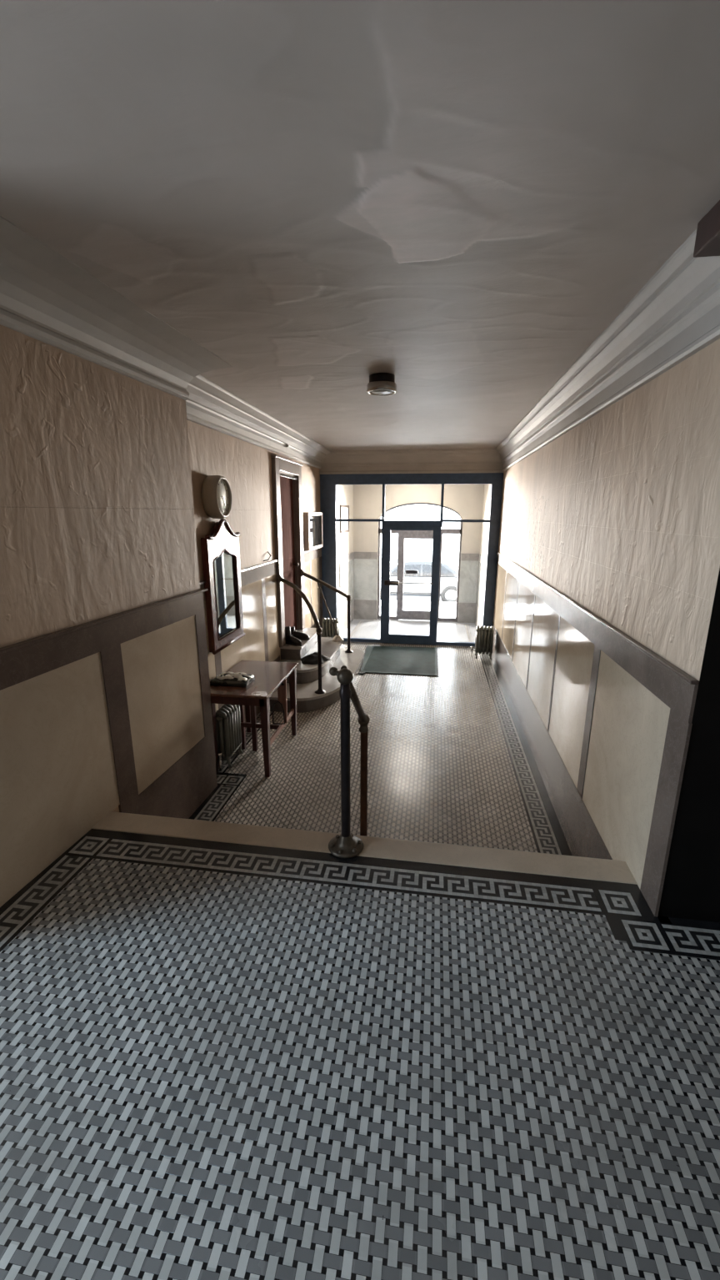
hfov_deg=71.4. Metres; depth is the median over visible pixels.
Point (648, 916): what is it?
ground
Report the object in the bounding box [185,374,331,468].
trim
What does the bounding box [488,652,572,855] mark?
ground
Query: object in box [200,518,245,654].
wall mirror
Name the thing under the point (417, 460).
trim
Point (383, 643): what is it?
trim
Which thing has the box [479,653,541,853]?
ground
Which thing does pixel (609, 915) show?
ground
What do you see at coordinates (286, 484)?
door
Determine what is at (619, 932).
ground
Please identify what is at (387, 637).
door
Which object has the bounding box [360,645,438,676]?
entrance mat
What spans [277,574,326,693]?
handrail
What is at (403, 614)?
door
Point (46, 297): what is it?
trim
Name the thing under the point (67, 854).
ground
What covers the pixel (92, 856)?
floor border
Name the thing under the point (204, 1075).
floor
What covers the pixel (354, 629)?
trim
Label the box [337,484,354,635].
wall
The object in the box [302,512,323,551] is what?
picture frame
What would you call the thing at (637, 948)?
floor border
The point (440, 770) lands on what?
floor
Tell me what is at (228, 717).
radiator
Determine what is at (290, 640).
boot
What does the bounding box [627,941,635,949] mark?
ground
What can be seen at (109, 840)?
ground
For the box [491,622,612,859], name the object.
baseboard
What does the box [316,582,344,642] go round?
mop
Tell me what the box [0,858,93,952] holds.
ground
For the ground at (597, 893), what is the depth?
2.13 m
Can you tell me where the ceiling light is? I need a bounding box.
[366,372,396,396]
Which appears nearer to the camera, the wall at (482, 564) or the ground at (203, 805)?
the ground at (203, 805)
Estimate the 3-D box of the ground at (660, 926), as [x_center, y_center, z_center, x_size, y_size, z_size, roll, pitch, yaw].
[1.192,1.175,1.961,0.022,0.040,0.137,2,14,8]
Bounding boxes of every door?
[280,476,299,630]
[382,527,440,644]
[398,533,433,620]
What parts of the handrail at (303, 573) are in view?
post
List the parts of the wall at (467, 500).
panel, panel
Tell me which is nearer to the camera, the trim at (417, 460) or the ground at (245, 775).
the ground at (245, 775)
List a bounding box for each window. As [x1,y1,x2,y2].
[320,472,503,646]
[377,502,462,622]
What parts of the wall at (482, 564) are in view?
panel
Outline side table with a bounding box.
[210,660,298,777]
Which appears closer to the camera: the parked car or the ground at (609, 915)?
the ground at (609, 915)
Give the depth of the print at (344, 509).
8.87 m
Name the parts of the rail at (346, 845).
knob, post, post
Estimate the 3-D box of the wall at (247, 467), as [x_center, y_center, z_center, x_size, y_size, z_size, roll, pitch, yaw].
[-1.048,-0.882,5.926,0.190,3.127,4.920,2,14,8]
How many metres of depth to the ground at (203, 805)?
3.76 m
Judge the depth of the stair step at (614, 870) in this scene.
2.46 m
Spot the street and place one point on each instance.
(394, 561)
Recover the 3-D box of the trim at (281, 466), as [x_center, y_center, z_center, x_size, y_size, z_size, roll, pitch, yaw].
[-0.955,-1.122,6.383,0.225,2.217,1.160,2,14,8]
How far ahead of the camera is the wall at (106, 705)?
2.52 m
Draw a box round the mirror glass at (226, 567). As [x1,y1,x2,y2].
[214,550,238,638]
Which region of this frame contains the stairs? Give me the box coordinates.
[269,627,364,712]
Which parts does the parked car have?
trim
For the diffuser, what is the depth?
3.42 m
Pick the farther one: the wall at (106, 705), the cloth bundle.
the cloth bundle
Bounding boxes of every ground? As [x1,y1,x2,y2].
[0,828,93,914]
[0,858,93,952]
[65,853,92,858]
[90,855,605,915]
[93,838,112,855]
[188,783,221,819]
[211,774,247,821]
[216,772,245,776]
[223,711,274,773]
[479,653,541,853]
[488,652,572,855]
[592,888,608,912]
[604,912,645,922]
[606,917,631,941]
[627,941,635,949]
[630,893,672,923]
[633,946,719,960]
[654,922,676,951]
[657,915,719,930]
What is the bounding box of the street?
[380,558,458,602]
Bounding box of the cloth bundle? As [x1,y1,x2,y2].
[301,652,331,664]
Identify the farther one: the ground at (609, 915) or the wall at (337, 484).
the wall at (337, 484)
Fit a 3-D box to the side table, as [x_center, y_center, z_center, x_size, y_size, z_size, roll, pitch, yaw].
[-0.940,0.672,4.489,0.575,0.727,0.930,2,14,8]
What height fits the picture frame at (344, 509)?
0.470 m
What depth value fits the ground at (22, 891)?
2.24 m
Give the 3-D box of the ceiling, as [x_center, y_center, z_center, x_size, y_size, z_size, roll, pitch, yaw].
[0.160,-1.967,4.078,3.000,0.018,7.824,2,14,8]
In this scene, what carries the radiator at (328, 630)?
on the floor at (440, 770)
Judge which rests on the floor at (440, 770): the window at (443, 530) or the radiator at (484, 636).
the radiator at (484, 636)
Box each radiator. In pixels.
[215,703,243,770]
[322,617,339,637]
[471,625,494,659]
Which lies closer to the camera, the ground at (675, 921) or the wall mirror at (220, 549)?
the ground at (675, 921)
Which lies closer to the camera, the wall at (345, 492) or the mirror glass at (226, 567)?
the mirror glass at (226, 567)
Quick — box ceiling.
[0,0,719,451]
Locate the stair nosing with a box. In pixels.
[86,828,642,894]
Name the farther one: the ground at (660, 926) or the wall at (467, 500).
the wall at (467, 500)
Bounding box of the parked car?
[380,557,458,602]
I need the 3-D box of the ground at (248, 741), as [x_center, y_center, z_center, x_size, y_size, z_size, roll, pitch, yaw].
[-0.818,0.586,6.378,0.018,0.040,4.502,2,14,8]
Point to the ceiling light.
(380, 384)
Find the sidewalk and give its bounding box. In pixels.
[380,599,456,617]
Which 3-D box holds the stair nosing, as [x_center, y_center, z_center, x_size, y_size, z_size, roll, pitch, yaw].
[-0.053,1.063,2.388,2.702,0.040,0.060,2,14,8]
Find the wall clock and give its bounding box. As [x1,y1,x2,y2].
[201,475,232,518]
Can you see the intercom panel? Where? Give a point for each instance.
(340, 561)
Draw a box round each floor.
[0,836,719,1279]
[194,618,562,854]
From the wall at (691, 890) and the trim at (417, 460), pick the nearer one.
the wall at (691, 890)
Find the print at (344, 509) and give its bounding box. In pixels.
[341,506,348,530]
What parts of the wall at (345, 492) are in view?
panel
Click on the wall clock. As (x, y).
(217, 498)
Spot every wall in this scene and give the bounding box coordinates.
[0,324,217,907]
[187,420,323,728]
[336,484,491,625]
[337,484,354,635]
[353,484,484,622]
[475,484,491,628]
[493,338,719,916]
[658,450,719,922]
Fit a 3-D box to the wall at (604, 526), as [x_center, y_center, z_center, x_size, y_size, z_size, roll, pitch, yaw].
[1.754,-0.594,4.831,0.190,3.127,6.332,2,14,8]
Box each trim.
[0,215,233,400]
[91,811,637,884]
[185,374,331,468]
[271,454,305,647]
[319,448,504,474]
[350,620,472,642]
[382,642,435,646]
[496,229,719,471]
[693,200,719,257]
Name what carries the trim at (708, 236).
attached to the wall at (691, 890)
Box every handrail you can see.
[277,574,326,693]
[301,569,353,652]
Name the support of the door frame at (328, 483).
in the wall at (337, 484)
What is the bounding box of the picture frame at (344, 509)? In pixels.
[340,504,349,533]
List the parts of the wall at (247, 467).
marble panel, rail, marble panel, marble panel, marble panel, rail, marble panel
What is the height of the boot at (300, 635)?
0.166 m
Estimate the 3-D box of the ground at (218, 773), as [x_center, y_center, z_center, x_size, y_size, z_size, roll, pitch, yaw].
[-1.159,1.140,4.203,0.400,0.040,0.039,2,14,8]
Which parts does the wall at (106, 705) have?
marble panel, rail, marble panel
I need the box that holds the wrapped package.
[210,672,255,687]
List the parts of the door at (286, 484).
panel, panel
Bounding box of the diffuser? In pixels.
[369,389,394,394]
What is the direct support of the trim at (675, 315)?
attached to the wall at (604, 526)
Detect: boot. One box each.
[285,626,301,646]
[291,626,309,640]
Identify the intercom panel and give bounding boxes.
[339,559,342,587]
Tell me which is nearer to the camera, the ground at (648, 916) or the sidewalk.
the ground at (648, 916)
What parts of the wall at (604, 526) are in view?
marble panel, marble panel, marble panel, marble panel, marble panel, rail, marble panel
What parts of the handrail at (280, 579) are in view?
post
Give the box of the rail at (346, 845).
[328,665,370,858]
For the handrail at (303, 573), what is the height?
1.202 m

